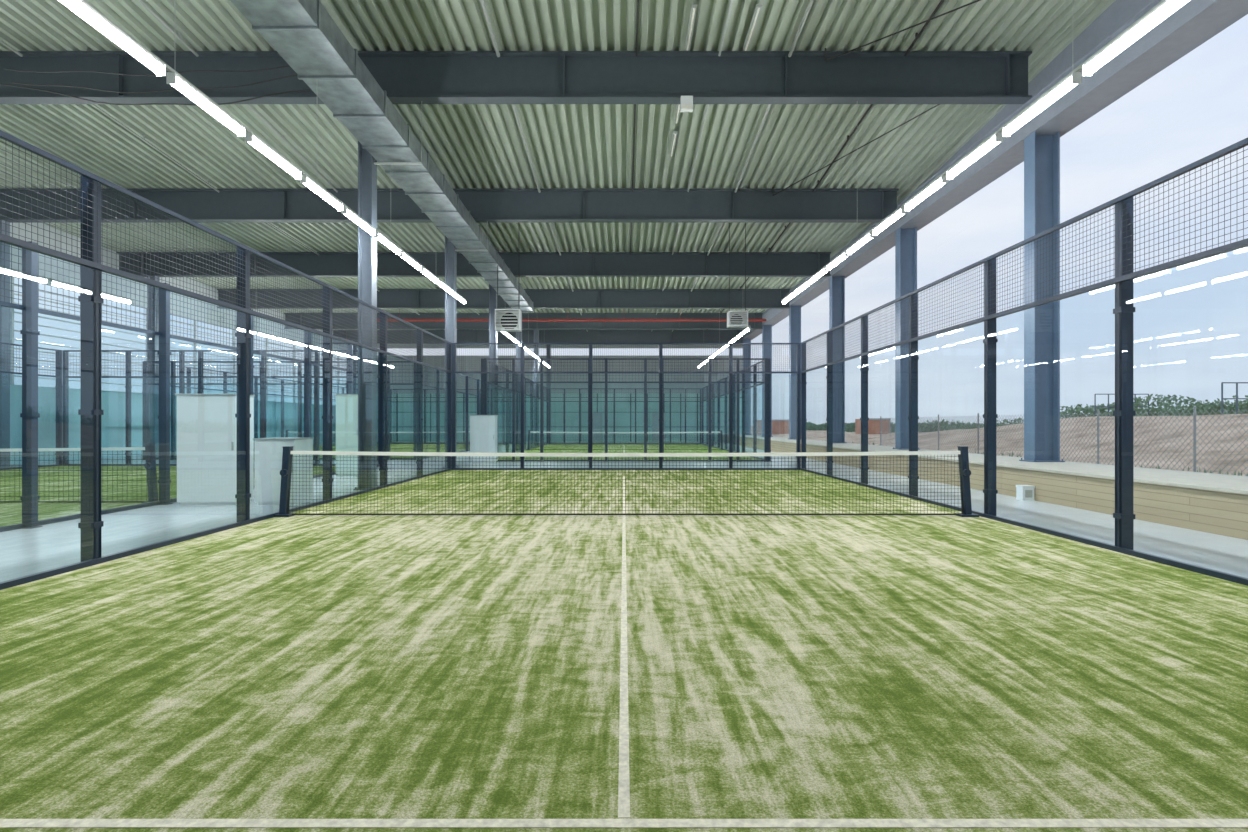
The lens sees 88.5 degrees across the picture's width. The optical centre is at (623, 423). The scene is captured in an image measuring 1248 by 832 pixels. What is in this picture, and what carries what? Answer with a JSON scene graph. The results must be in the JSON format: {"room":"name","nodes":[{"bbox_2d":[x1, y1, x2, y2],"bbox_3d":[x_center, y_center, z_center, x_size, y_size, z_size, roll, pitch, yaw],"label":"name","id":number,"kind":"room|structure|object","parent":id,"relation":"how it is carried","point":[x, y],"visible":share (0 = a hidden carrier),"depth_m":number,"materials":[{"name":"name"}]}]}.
{"room":"sports hall","nodes":[
{"label":"sports hall","id":0,"kind":"room"},
{"bbox_2d":[10,385,335,463],"bbox_3d":[-20.100,0.115,21.000,0.200,2.800,54.000,0,0,0],"label":"wall","id":1,"kind":"structure","parent":0,"point":[113,403],"depth_m":24.83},
{"bbox_2d":[10,223,356,402],"bbox_3d":[-20.100,-4.985,21.000,0.200,7.400,54.080,0,0,0],"label":"window","id":2,"kind":"structure","parent":1,"relation":"attached to","point":[17,231],"depth_m":26.07,"materials":[{"name":"glass"}]},
{"bbox_2d":[0,0,1114,329],"bbox_3d":[-5.520,-7.445,21.100,29.360,2.050,54.200,0,0,0],"label":"ceiling","id":3,"kind":"structure","parent":0,"point":[475,146],"depth_m":15.77,"materials":[{"name":"paint"}]},
{"bbox_2d":[4,65,289,75],"bbox_3d":[-8.700,-6.542,11.836,5.604,0.196,0.023,0,0,1],"label":"cable","id":4,"kind":"object","parent":3,"relation":"hanging from","point":[288,65],"visible":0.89,"depth_m":11.84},
{"bbox_2d":[11,75,296,92],"bbox_3d":[-8.700,-6.322,11.921,5.606,0.305,0.023,0,0,2],"label":"cable","id":5,"kind":"object","parent":3,"relation":"hanging from","point":[291,75],"visible":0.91,"depth_m":11.92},
{"bbox_2d":[0,83,309,105],"bbox_3d":[-8.700,-6.099,11.888,5.609,0.377,0.023,0,0,-3],"label":"cable","id":6,"kind":"object","parent":3,"relation":"hanging from","point":[0,83],"visible":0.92,"depth_m":11.88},
{"bbox_2d":[90,104,219,192],"bbox_3d":[-12.000,-7.122,16.000,0.058,0.540,5.904,0,0,0],"label":"conduit","id":7,"kind":"object","parent":3,"relation":"attached to","point":[93,105],"visible":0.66,"depth_m":16.22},
{"bbox_2d":[138,0,198,56],"bbox_3d":[-8.500,-7.559,9.800,0.058,0.496,5.904,0,0,0],"label":"conduit","id":8,"kind":"object","parent":3,"relation":"attached to","point":[179,36],"visible":1,"depth_m":11.96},
{"bbox_2d":[246,104,337,191],"bbox_3d":[-8.500,-7.122,16.000,0.058,0.540,5.904,0,0,0],"label":"conduit","id":9,"kind":"object","parent":3,"relation":"attached to","point":[248,105],"visible":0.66,"depth_m":16.22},
{"bbox_2d":[480,0,499,56],"bbox_3d":[-2.500,-7.554,9.800,0.068,0.506,5.904,0,0,0],"label":"conduit","id":10,"kind":"object","parent":3,"relation":"attached to","point":[482,3],"visible":1,"depth_m":11.91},
{"bbox_2d":[495,265,521,331],"bbox_3d":[-3.800,-4.986,21.015,0.800,3.852,0.470,0,0,0],"label":"heater","id":11,"kind":"object","parent":3,"relation":"hanging from","point":[506,320],"visible":0.98,"depth_m":21.01,"materials":[{"name":"white paint"}]},
{"bbox_2d":[512,104,540,192],"bbox_3d":[-2.500,-7.117,16.000,0.068,0.549,5.905,0,0,0],"label":"conduit","id":12,"kind":"object","parent":3,"relation":"attached to","point":[513,105],"visible":0.66,"depth_m":16.21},
{"bbox_2d":[377,309,765,321],"bbox_3d":[-3.200,-5.993,34.200,21.600,1.126,0.118,0,0,0],"label":"pipe","id":13,"kind":"object","parent":3,"relation":"hanging from","point":[605,320],"visible":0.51,"depth_m":34.15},
{"bbox_2d":[685,4,696,50],"bbox_3d":[1.250,-7.406,12.000,0.100,0.082,1.300,0,0,0],"label":"conduit","id":14,"kind":"object","parent":3,"relation":"attached to","point":[693,6],"visible":1,"depth_m":11.91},
{"bbox_2d":[727,223,747,327],"bbox_3d":[3.850,-5.093,21.715,0.650,3.587,0.470,0,0,0],"label":"heater","id":15,"kind":"object","parent":3,"relation":"hanging from","point":[735,319],"visible":0.94,"depth_m":21.71,"materials":[{"name":"white paint"}]},
{"bbox_2d":[743,4,761,50],"bbox_3d":[2.400,-7.406,12.000,0.100,0.082,1.300,0,0,0],"label":"conduit","id":16,"kind":"object","parent":3,"relation":"attached to","point":[758,7],"visible":1,"depth_m":11.89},
{"bbox_2d":[734,104,771,192],"bbox_3d":[3.300,-7.117,16.000,0.068,0.549,5.905,0,0,0],"label":"conduit","id":17,"kind":"object","parent":3,"relation":"attached to","point":[769,105],"visible":0.66,"depth_m":16.17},
{"bbox_2d":[788,0,813,56],"bbox_3d":[3.300,-7.554,9.800,0.068,0.506,5.904,0,0,0],"label":"conduit","id":18,"kind":"object","parent":3,"relation":"attached to","point":[797,34],"visible":1,"depth_m":11.91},
{"bbox_2d":[812,104,872,191],"bbox_3d":[5.600,-7.127,16.000,0.048,0.530,5.904,0,0,0],"label":"conduit","id":19,"kind":"object","parent":3,"relation":"attached to","point":[870,106],"visible":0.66,"depth_m":16.14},
{"bbox_2d":[772,104,939,195],"bbox_3d":[6.000,-7.078,16.000,0.039,0.694,6.663,0,0,-29],"label":"rod","id":20,"kind":"object","parent":3,"relation":"attached to","point":[773,194],"visible":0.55,"depth_m":16.22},
{"bbox_2d":[825,0,980,61],"bbox_3d":[5.800,-7.414,11.300,4.600,0.448,0.037,0,0,38],"label":"rod","id":21,"kind":"object","parent":3,"relation":"attached to","point":[826,59],"visible":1,"depth_m":11.86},
{"bbox_2d":[733,0,1247,345],"bbox_3d":[8.525,-7.253,21.000,0.750,2.865,54.000,0,0,0],"label":"ceiling beam","id":22,"kind":"structure","parent":3,"relation":"attached to","point":[1195,22],"depth_m":12.16,"materials":[{"name":"metal"}]},
{"bbox_2d":[377,394,741,441],"bbox_3d":[-5.500,-0.385,48.100,29.000,3.800,0.200,0,0,0],"label":"wall","id":23,"kind":"structure","parent":0,"point":[405,405],"depth_m":48.01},
{"bbox_2d":[356,344,742,393],"bbox_3d":[-5.500,-4.585,48.025,29.000,4.600,0.350,0,0,0],"label":"window","id":24,"kind":"structure","parent":23,"relation":"attached to","point":[464,362],"depth_m":47.95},
{"bbox_2d":[377,393,741,441],"bbox_3d":[-5.550,-0.485,47.965,28.900,3.600,0.070,0,0,0],"label":"trim","id":25,"kind":"structure","parent":23,"relation":"attached to","point":[396,397],"depth_m":47.93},
{"bbox_2d":[592,413,602,441],"bbox_3d":[-2.100,0.240,47.870,1.000,2.150,0.140,0,0,0],"label":"door","id":26,"kind":"structure","parent":23,"relation":"in","point":[597,423],"depth_m":47.86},
{"bbox_2d":[652,413,664,441],"bbox_3d":[2.600,0.240,47.870,1.000,2.150,0.140,0,0,0],"label":"door","id":27,"kind":"structure","parent":23,"relation":"in","point":[655,416],"depth_m":47.86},
{"bbox_2d":[0,442,1247,581],"bbox_3d":[-6.465,1.415,21.000,27.070,0.200,54.000,0,0,0],"label":"floor","id":28,"kind":"structure","parent":0,"point":[23,552],"depth_m":8.72,"materials":[{"name":"concrete"}]},
{"bbox_2d":[0,220,12,467],"bbox_3d":[-18.600,-2.370,19.100,0.420,7.370,0.380,0,0,0],"label":"steel column","id":29,"kind":"structure","parent":28,"relation":"on","point":[4,311],"depth_m":19.09,"materials":[{"name":"metal"}]},
{"bbox_2d":[0,189,898,222],"bbox_3d":[-5.905,-6.515,19.100,28.090,0.920,0.280,0,0,0],"label":"steel beam","id":30,"kind":"structure","parent":29,"relation":"on","point":[197,205],"depth_m":19.09,"materials":[{"name":"metal"}]},
{"bbox_2d":[0,342,61,469],"bbox_3d":[-17.660,-0.497,10.500,0.180,3.625,19.150,0,0,0],"label":"fence","id":31,"kind":"object","parent":28,"relation":"on","point":[58,353],"visible":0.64,"depth_m":19.95,"materials":[{"name":"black metal"}]},
{"bbox_2d":[147,276,159,456],"bbox_3d":[-18.600,-2.260,25.300,0.420,7.150,0.380,0,0,0],"label":"steel column","id":32,"kind":"structure","parent":28,"relation":"on","point":[152,340],"depth_m":25.29,"materials":[{"name":"metal"}]},
{"bbox_2d":[117,252,830,276],"bbox_3d":[-5.905,-6.295,25.300,28.090,0.920,0.280,0,0,0],"label":"steel beam","id":33,"kind":"structure","parent":32,"relation":"on","point":[325,264],"depth_m":25.29,"materials":[{"name":"metal"}]},
{"bbox_2d":[0,466,335,526],"bbox_3d":[-12.600,1.307,10.500,9.940,0.014,18.940,0,0,0],"label":"artificial turf","id":34,"kind":"object","parent":28,"relation":"on","point":[50,483],"visible":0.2,"depth_m":12.92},
{"bbox_2d":[0,443,157,502],"bbox_3d":[-12.600,0.809,10.495,10.000,0.985,0.210,0,0,0],"label":"net","id":35,"kind":"object","parent":34,"relation":"on","point":[150,465],"visible":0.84,"depth_m":10.50,"materials":[{"name":"black fabric"}]},
{"bbox_2d":[0,241,379,531],"bbox_3d":[-7.540,-0.497,10.500,0.180,3.625,19.150,0,0,0],"label":"fence","id":36,"kind":"object","parent":28,"relation":"on","point":[30,309],"visible":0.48,"depth_m":9.59,"materials":[{"name":"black metal"}]},
{"bbox_2d":[175,393,254,504],"bbox_3d":[-6.725,0.412,10.543,0.980,1.805,0.535,0,0,0],"label":"storage cabinet","id":37,"kind":"object","parent":28,"relation":"on","point":[206,422],"visible":0.96,"depth_m":10.30,"materials":[{"name":"metal"}]},
{"bbox_2d":[62,350,379,465],"bbox_3d":[-12.600,-0.497,20.100,10.030,3.625,0.180,0,0,0],"label":"fence","id":38,"kind":"object","parent":28,"relation":"on","point":[65,353],"visible":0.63,"depth_m":20.04,"materials":[{"name":"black metal"}]},
{"bbox_2d":[0,130,451,589],"bbox_3d":[-4.980,-0.497,9.700,0.180,3.625,17.150,0,0,0],"label":"fence","id":39,"kind":"object","parent":28,"relation":"on","point":[90,298],"visible":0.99,"depth_m":6.96,"materials":[{"name":"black metal"}]},
{"bbox_2d":[142,361,357,458],"bbox_3d":[-17.660,-0.497,33.100,0.180,3.625,19.150,0,0,0],"label":"fence","id":40,"kind":"object","parent":28,"relation":"on","point":[188,370],"visible":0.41,"depth_m":30.68,"materials":[{"name":"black metal"}]},
{"bbox_2d":[143,361,416,459],"bbox_3d":[-12.600,-0.497,23.500,10.030,3.625,0.180,0,0,0],"label":"fence","id":41,"kind":"object","parent":28,"relation":"on","point":[173,383],"visible":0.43,"depth_m":23.48,"materials":[{"name":"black metal"}]},
{"bbox_2d":[253,437,313,504],"bbox_3d":[-5.625,0.772,10.592,0.680,1.085,0.635,0,0,0],"label":"storage cabinet","id":42,"kind":"object","parent":28,"relation":"on","point":[268,452],"visible":0.84,"depth_m":10.30,"materials":[{"name":"metal"}]},
{"bbox_2d":[311,333,311,436],"bbox_3d":[-18.600,-2.140,37.700,0.420,6.910,0.380,0,0,0],"label":"steel column","id":43,"kind":"structure","parent":28,"relation":"on","point":[311,333],"depth_m":37.79,"materials":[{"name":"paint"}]},
{"bbox_2d":[284,313,762,328],"bbox_3d":[-5.905,-6.055,37.700,28.090,0.920,0.280,0,0,0],"label":"steel beam","id":44,"kind":"structure","parent":43,"relation":"on","point":[421,324],"depth_m":37.69,"materials":[{"name":"metal"}]},
{"bbox_2d":[176,444,498,457],"bbox_3d":[-12.600,1.307,33.100,9.940,0.014,18.940,0,0,0],"label":"artificial turf","id":45,"kind":"object","parent":28,"relation":"on","point":[395,445],"visible":0.14,"depth_m":32.68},
{"bbox_2d":[285,430,469,448],"bbox_3d":[-12.600,0.809,33.095,10.000,0.985,0.210,0,0,0],"label":"net","id":46,"kind":"object","parent":45,"relation":"on","point":[287,431],"visible":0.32,"depth_m":33.10,"materials":[{"name":"black fabric"}]},
{"bbox_2d":[335,394,357,475],"bbox_3d":[-7.000,0.278,16.442,0.630,2.075,0.535,0,0,0],"label":"storage cabinet","id":47,"kind":"object","parent":28,"relation":"on","point":[346,404],"visible":0.69,"depth_m":16.20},
{"bbox_2d":[353,345,355,393],"bbox_3d":[-18.600,-2.105,43.900,0.420,6.840,0.380,0,0,0],"label":"steel column","id":48,"kind":"structure","parent":28,"relation":"on","point":[354,374],"depth_m":43.89,"materials":[{"name":"metal"}]},
{"bbox_2d":[333,330,742,343],"bbox_3d":[-5.905,-5.985,43.900,28.090,0.920,0.280,0,0,0],"label":"steel beam","id":49,"kind":"structure","parent":48,"relation":"on","point":[463,336],"depth_m":43.89,"materials":[{"name":"metal"}]},
{"bbox_2d":[354,141,379,489],"bbox_3d":[-5.170,-2.600,12.900,0.400,7.830,0.380,0,0,0],"label":"steel column","id":50,"kind":"structure","parent":28,"relation":"on","point":[367,170],"depth_m":12.89,"materials":[{"name":"metal"}]},
{"bbox_2d":[377,389,509,443],"bbox_3d":[-12.600,-0.497,42.700,10.030,3.625,0.180,0,0,0],"label":"fence","id":51,"kind":"object","parent":28,"relation":"on","point":[377,389],"visible":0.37,"depth_m":42.64,"materials":[{"name":"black metal"}]},
{"bbox_2d":[443,236,458,467],"bbox_3d":[-5.170,-2.370,19.100,0.400,7.370,0.380,0,0,0],"label":"steel column","id":52,"kind":"structure","parent":28,"relation":"on","point":[450,253],"depth_m":19.09,"materials":[{"name":"metal"}]},
{"bbox_2d":[423,367,511,458],"bbox_3d":[-7.540,-0.497,33.100,0.180,3.625,19.150,0,0,0],"label":"fence","id":53,"kind":"object","parent":28,"relation":"on","point":[438,378],"visible":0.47,"depth_m":30.68,"materials":[{"name":"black metal"}]},
{"bbox_2d":[469,415,497,462],"bbox_3d":[-4.775,0.502,21.793,0.880,1.625,0.435,0,0,0],"label":"storage cabinet","id":54,"kind":"object","parent":28,"relation":"on","point":[483,428],"visible":0.94,"depth_m":21.60,"materials":[{"name":"white paint"}]},
{"bbox_2d":[489,284,496,414],"bbox_3d":[-5.170,-2.260,25.300,0.400,7.150,0.380,0,0,0],"label":"steel column","id":55,"kind":"structure","parent":28,"relation":"on","point":[492,293],"depth_m":25.29,"materials":[{"name":"metal"}]},
{"bbox_2d":[481,359,548,457],"bbox_3d":[-4.980,-0.497,32.100,0.180,3.625,19.150,0,0,0],"label":"fence","id":56,"kind":"object","parent":28,"relation":"on","point":[506,378],"visible":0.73,"depth_m":29.68,"materials":[{"name":"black metal"}]},
{"bbox_2d":[516,332,521,450],"bbox_3d":[-5.170,-2.190,31.500,0.400,7.010,0.380,0,0,0],"label":"steel column","id":57,"kind":"structure","parent":28,"relation":"on","point":[518,334],"depth_m":31.49,"materials":[{"name":"metal"}]},
{"bbox_2d":[533,329,538,445],"bbox_3d":[-5.170,-2.140,37.700,0.400,6.910,0.380,0,0,0],"label":"steel column","id":58,"kind":"structure","parent":28,"relation":"on","point":[536,331],"depth_m":37.69,"materials":[{"name":"metal"}]},
{"bbox_2d":[546,345,551,442],"bbox_3d":[-5.170,-2.105,43.900,0.400,6.840,0.380,0,0,0],"label":"steel column","id":59,"kind":"structure","parent":28,"relation":"on","point":[548,347],"depth_m":43.89,"materials":[{"name":"metal"}]},
{"bbox_2d":[0,470,1247,831],"bbox_3d":[0.065,1.307,8.625,9.910,0.014,19.050,0,0,0],"label":"artificial turf","id":60,"kind":"object","parent":28,"relation":"on","point":[296,673],"visible":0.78,"depth_m":3.25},
{"bbox_2d":[274,446,978,516],"bbox_3d":[0.020,0.809,9.045,9.900,0.985,0.210,0,0,0],"label":"net","id":61,"kind":"object","parent":60,"relation":"on","point":[964,472],"visible":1,"depth_m":9.05,"materials":[{"name":"black fabric"}]},
{"bbox_2d":[549,388,700,443],"bbox_3d":[0.065,-0.497,41.700,10.000,3.625,0.180,0,0,0],"label":"fence","id":62,"kind":"object","parent":28,"relation":"on","point":[562,392],"visible":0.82,"depth_m":41.64,"materials":[{"name":"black metal"}]},
{"bbox_2d":[452,343,800,469],"bbox_3d":[0.065,-0.497,18.300,10.000,3.625,0.180,0,0,0],"label":"fence","id":63,"kind":"object","parent":28,"relation":"on","point":[798,345],"visible":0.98,"depth_m":18.24,"materials":[{"name":"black metal"}]},
{"bbox_2d":[484,358,768,461],"bbox_3d":[0.065,-0.497,22.500,10.000,3.625,0.180,0,0,0],"label":"fence","id":64,"kind":"object","parent":28,"relation":"on","point":[541,362],"visible":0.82,"depth_m":22.53,"materials":[{"name":"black metal"}]},
{"bbox_2d":[497,444,760,459],"bbox_3d":[0.065,1.307,32.100,9.910,0.014,18.940,0,0,0],"label":"artificial turf","id":65,"kind":"object","parent":28,"relation":"on","point":[549,446],"visible":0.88,"depth_m":31.44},
{"bbox_2d":[526,430,723,449],"bbox_3d":[0.065,0.809,32.095,9.970,0.985,0.210,0,0,0],"label":"net","id":66,"kind":"object","parent":65,"relation":"on","point":[529,432],"visible":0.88,"depth_m":32.09,"materials":[{"name":"black fabric"}]},
{"bbox_2d":[701,359,770,460],"bbox_3d":[5.110,-0.497,32.100,0.180,3.625,19.150,0,0,0],"label":"fence","id":67,"kind":"object","parent":28,"relation":"on","point":[705,390],"visible":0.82,"depth_m":27.31,"materials":[{"name":"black metal"}]},
{"bbox_2d":[801,138,1247,585],"bbox_3d":[5.110,-0.497,10.000,0.180,3.625,16.550,0,0,0],"label":"fence","id":68,"kind":"object","parent":28,"relation":"on","point":[1124,309],"visible":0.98,"depth_m":7.37,"materials":[{"name":"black metal"}]},
{"bbox_2d":[1016,485,1034,499],"bbox_3d":[6.960,1.190,11.100,0.210,0.250,0.200,0,0,0],"label":"outlet box","id":69,"kind":"object","parent":28,"relation":"on","point":[1023,492],"visible":1,"depth_m":11.01,"materials":[{"name":"white paint"}]},
{"bbox_3d":[-18.600,-2.805,6.700,0.420,8.240,0.380,0,0,0],"label":"steel column","id":70,"kind":"structure","parent":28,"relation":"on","visible":0},
{"bbox_3d":[-5.905,-7.385,6.700,28.090,0.920,0.280,0,0,0],"label":"steel beam","id":71,"kind":"structure","parent":70,"relation":"on","visible":0},
{"bbox_2d":[230,0,533,311],"bbox_3d":[-4.550,-6.017,15.532,0.960,1.622,27.050,0,-1,0],"label":"ventilation duct","id":72,"kind":"object","parent":71,"relation":"hanging from","point":[303,33],"visible":0.94,"depth_m":11.04,"materials":[{"name":"metal"}]},
{"bbox_2d":[83,0,465,299],"bbox_3d":[-4.700,-4.506,10.025,0.040,1.712,17.910,0,0,0],"label":"track","id":73,"kind":"object","parent":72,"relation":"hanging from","point":[168,68],"visible":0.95,"depth_m":7.53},
{"bbox_2d":[59,0,165,75],"bbox_3d":[-4.700,-3.591,5.885,0.092,0.118,1.234,0,0,0],"label":"strip light","id":74,"kind":"object","parent":73,"relation":"hanging from","point":[79,7],"visible":1,"depth_m":5.88,"materials":[{"name":"white paint"}]},
{"bbox_2d":[166,72,245,136],"bbox_3d":[-4.700,-3.591,7.255,0.092,0.118,1.234,0,0,0],"label":"strip light","id":75,"kind":"object","parent":73,"relation":"hanging from","point":[172,78],"visible":1,"depth_m":7.13,"materials":[{"name":"white paint"}]},
{"bbox_2d":[245,132,301,178],"bbox_3d":[-4.700,-3.591,8.625,0.092,0.118,1.234,0,0,0],"label":"strip light","id":76,"kind":"object","parent":73,"relation":"hanging from","point":[250,137],"visible":0.98,"depth_m":8.51,"materials":[{"name":"white paint"}]},
{"bbox_2d":[300,175,342,210],"bbox_3d":[-4.700,-3.591,9.995,0.092,0.118,1.234,0,0,0],"label":"strip light","id":77,"kind":"object","parent":73,"relation":"hanging from","point":[305,180],"visible":0.94,"depth_m":9.89,"materials":[{"name":"white paint"}]},
{"bbox_2d":[341,207,374,234],"bbox_3d":[-4.700,-3.591,11.365,0.092,0.118,1.234,0,0,0],"label":"strip light","id":78,"kind":"object","parent":73,"relation":"hanging from","point":[346,211],"visible":0.92,"depth_m":11.24,"materials":[{"name":"white paint"}]},
{"bbox_2d":[373,231,400,254],"bbox_3d":[-4.700,-3.591,12.735,0.092,0.118,1.234,0,0,0],"label":"strip light","id":79,"kind":"object","parent":73,"relation":"hanging from","point":[379,236],"visible":0.92,"depth_m":12.62,"materials":[{"name":"white paint"}]},
{"bbox_2d":[399,251,421,269],"bbox_3d":[-4.700,-3.591,14.105,0.092,0.118,1.234,0,0,0],"label":"strip light","id":80,"kind":"object","parent":73,"relation":"hanging from","point":[403,255],"visible":0.88,"depth_m":14.02,"materials":[{"name":"white paint"}]},
{"bbox_2d":[402,254,420,269],"bbox_3d":[-4.700,-3.576,14.105,0.087,0.087,1.190,0,0,0],"label":"diffuser","id":81,"kind":"object","parent":80,"relation":"attached to","point":[406,257],"depth_m":14.09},
{"bbox_2d":[420,267,438,283],"bbox_3d":[-4.700,-3.591,15.475,0.092,0.118,1.234,0,0,0],"label":"strip light","id":82,"kind":"object","parent":73,"relation":"hanging from","point":[424,271],"visible":0.87,"depth_m":15.43,"materials":[{"name":"white paint"}]},
{"bbox_2d":[422,270,438,282],"bbox_3d":[-4.700,-3.576,15.475,0.087,0.087,1.190,0,0,0],"label":"diffuser","id":83,"kind":"object","parent":82,"relation":"attached to","point":[425,272],"depth_m":15.48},
{"bbox_2d":[782,0,1164,299],"bbox_3d":[4.700,-5.287,10.025,0.040,3.275,17.910,0,0,0],"label":"track","id":84,"kind":"object","parent":71,"relation":"hanging from","point":[1079,68],"visible":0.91,"depth_m":7.21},
{"bbox_2d":[809,267,827,283],"bbox_3d":[4.700,-3.591,15.475,0.092,0.118,1.234,0,0,0],"label":"strip light","id":85,"kind":"object","parent":84,"relation":"hanging from","point":[823,271],"visible":0.86,"depth_m":15.43,"materials":[{"name":"white paint"}]},
{"bbox_2d":[809,270,825,282],"bbox_3d":[4.700,-3.576,15.475,0.087,0.087,1.190,0,0,0],"label":"diffuser","id":86,"kind":"object","parent":85,"relation":"attached to","point":[821,272],"depth_m":15.49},
{"bbox_2d":[826,251,848,269],"bbox_3d":[4.700,-3.591,14.105,0.092,0.118,1.234,0,0,0],"label":"strip light","id":87,"kind":"object","parent":84,"relation":"hanging from","point":[843,255],"visible":0.9,"depth_m":14.03,"materials":[{"name":"white paint"}]},
{"bbox_2d":[827,254,845,269],"bbox_3d":[4.700,-3.576,14.105,0.087,0.087,1.190,0,0,0],"label":"diffuser","id":88,"kind":"object","parent":87,"relation":"attached to","point":[841,257],"depth_m":14.09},
{"bbox_2d":[847,231,874,254],"bbox_3d":[4.700,-3.591,12.735,0.092,0.118,1.234,0,0,0],"label":"strip light","id":89,"kind":"object","parent":84,"relation":"hanging from","point":[868,236],"visible":0.92,"depth_m":12.62,"materials":[{"name":"white paint"}]},
{"bbox_2d":[873,207,906,234],"bbox_3d":[4.700,-3.591,11.365,0.092,0.118,1.234,0,0,0],"label":"strip light","id":90,"kind":"object","parent":84,"relation":"hanging from","point":[901,211],"visible":0.93,"depth_m":11.24,"materials":[{"name":"white paint"}]},
{"bbox_2d":[905,175,947,210],"bbox_3d":[4.700,-3.591,9.995,0.092,0.118,1.234,0,0,0],"label":"strip light","id":91,"kind":"object","parent":84,"relation":"hanging from","point":[941,180],"visible":0.94,"depth_m":9.89,"materials":[{"name":"white paint"}]},
{"bbox_2d":[946,132,1002,178],"bbox_3d":[4.700,-3.591,8.625,0.092,0.118,1.234,0,0,0],"label":"strip light","id":92,"kind":"object","parent":84,"relation":"hanging from","point":[997,137],"visible":0.98,"depth_m":8.51,"materials":[{"name":"white paint"}]},
{"bbox_2d":[1002,72,1081,136],"bbox_3d":[4.700,-3.591,7.255,0.092,0.118,1.234,0,0,0],"label":"strip light","id":93,"kind":"object","parent":84,"relation":"hanging from","point":[1075,78],"visible":1,"depth_m":7.12,"materials":[{"name":"white paint"}]},
{"bbox_2d":[1082,0,1188,75],"bbox_3d":[4.700,-3.591,5.885,0.092,0.118,1.234,0,0,0],"label":"strip light","id":94,"kind":"object","parent":84,"relation":"hanging from","point":[1167,7],"visible":1,"depth_m":5.88,"materials":[{"name":"white paint"}]},
{"bbox_3d":[-18.600,-2.600,12.900,0.420,7.830,0.380,0,0,0],"label":"steel column","id":95,"kind":"structure","parent":28,"relation":"on","visible":0},
{"bbox_2d":[0,51,1031,103],"bbox_3d":[-5.905,-6.975,12.900,28.090,0.920,0.280,0,0,0],"label":"steel beam","id":96,"kind":"structure","parent":95,"relation":"on","point":[407,77],"depth_m":12.89,"materials":[{"name":"metal"}]},
{"bbox_3d":[-18.600,-2.190,31.500,0.420,7.010,0.380,0,0,0],"label":"steel column","id":97,"kind":"structure","parent":28,"relation":"on","visible":0},
{"bbox_2d":[217,289,789,308],"bbox_3d":[-5.905,-6.155,31.500,28.090,0.920,0.280,0,0,0],"label":"steel beam","id":98,"kind":"structure","parent":97,"relation":"on","point":[386,298],"depth_m":31.49,"materials":[{"name":"metal"}]},
{"bbox_2d":[720,435,1247,539],"bbox_3d":[8.035,1.155,21.000,1.930,0.720,54.000,0,0,0],"label":"wall","id":99,"kind":"structure","parent":0,"point":[1209,511],"depth_m":9.66,"materials":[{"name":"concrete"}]},
{"bbox_2d":[722,434,1247,494],"bbox_3d":[8.015,0.775,21.000,1.970,0.040,54.000,0,0,0],"label":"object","id":100,"kind":"structure","parent":99,"relation":"on","point":[1196,480],"depth_m":10.39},
{"bbox_2d":[743,339,751,434],"bbox_3d":[8.420,-2.530,43.900,0.620,6.570,0.460,0,0,0],"label":"steel column","id":101,"kind":"structure","parent":100,"relation":"on","point":[747,391],"depth_m":43.89,"materials":[{"name":"metal"}]},
{"bbox_2d":[761,325,772,436],"bbox_3d":[8.420,-2.530,37.700,0.620,6.570,0.460,0,0,0],"label":"steel column","id":102,"kind":"structure","parent":100,"relation":"on","point":[767,329],"depth_m":37.69,"materials":[{"name":"metal"}]},
{"bbox_2d":[788,305,800,438],"bbox_3d":[8.420,-2.530,31.500,0.620,6.570,0.460,0,0,0],"label":"steel column","id":103,"kind":"structure","parent":100,"relation":"on","point":[794,311],"depth_m":31.49,"materials":[{"name":"metal"}]},
{"bbox_2d":[829,276,845,442],"bbox_3d":[8.420,-2.530,25.300,0.620,6.570,0.460,0,0,0],"label":"steel column","id":104,"kind":"structure","parent":100,"relation":"on","point":[836,284],"depth_m":25.29,"materials":[{"name":"metal"}]},
{"bbox_2d":[893,227,919,449],"bbox_3d":[8.420,-2.530,19.100,0.620,6.570,0.460,0,0,0],"label":"steel column","id":105,"kind":"structure","parent":100,"relation":"on","point":[905,239],"depth_m":19.09,"materials":[{"name":"metal"}]},
{"bbox_2d":[1019,132,1064,461],"bbox_3d":[8.420,-2.530,12.900,0.620,6.570,0.460,0,0,0],"label":"steel column","id":106,"kind":"structure","parent":100,"relation":"on","point":[1041,152],"depth_m":12.89,"materials":[{"name":"metal"}]},
{"label":"outside","id":107,"kind":"structure","parent":0,"visible":0},
{"bbox_2d":[751,414,1247,475],"bbox_3d":[139.050,0.323,170.000,260.000,2.478,380.000,0,0,0],"label":"ground","id":108,"kind":"structure","parent":107,"point":[821,435],"depth_m":24.31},
{"bbox_2d":[757,419,788,434],"bbox_3d":[18.000,0.402,75.210,4.200,1.850,2.580,0,0,0],"label":"shipping container","id":109,"kind":"object","parent":108,"relation":"on","point":[779,426],"visible":0.51,"depth_m":74.01,"materials":[{"name":"metal"}]},
{"bbox_2d":[855,418,890,433],"bbox_3d":[24.500,0.270,63.060,2.600,1.650,2.280,0,0,0],"label":"shipping container","id":110,"kind":"object","parent":108,"relation":"on","point":[873,423],"visible":0.57,"depth_m":62.00,"materials":[{"name":"metal"}]},
{"bbox_2d":[806,394,1247,475],"bbox_3d":[24.149,-0.136,67.049,29.123,3.418,126.221,0,0,0],"label":"shrubbery","id":111,"kind":"object","parent":108,"relation":"on","point":[1215,407],"visible":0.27,"depth_m":35.64,"materials":[{"name":"green plant"}]},
{"bbox_2d":[880,407,1247,475],"bbox_3d":[12.030,0.575,19.000,0.067,1.880,22.046,0,0,0],"label":"fence","id":112,"kind":"object","parent":108,"relation":"on","point":[1194,413],"visible":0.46,"depth_m":16.05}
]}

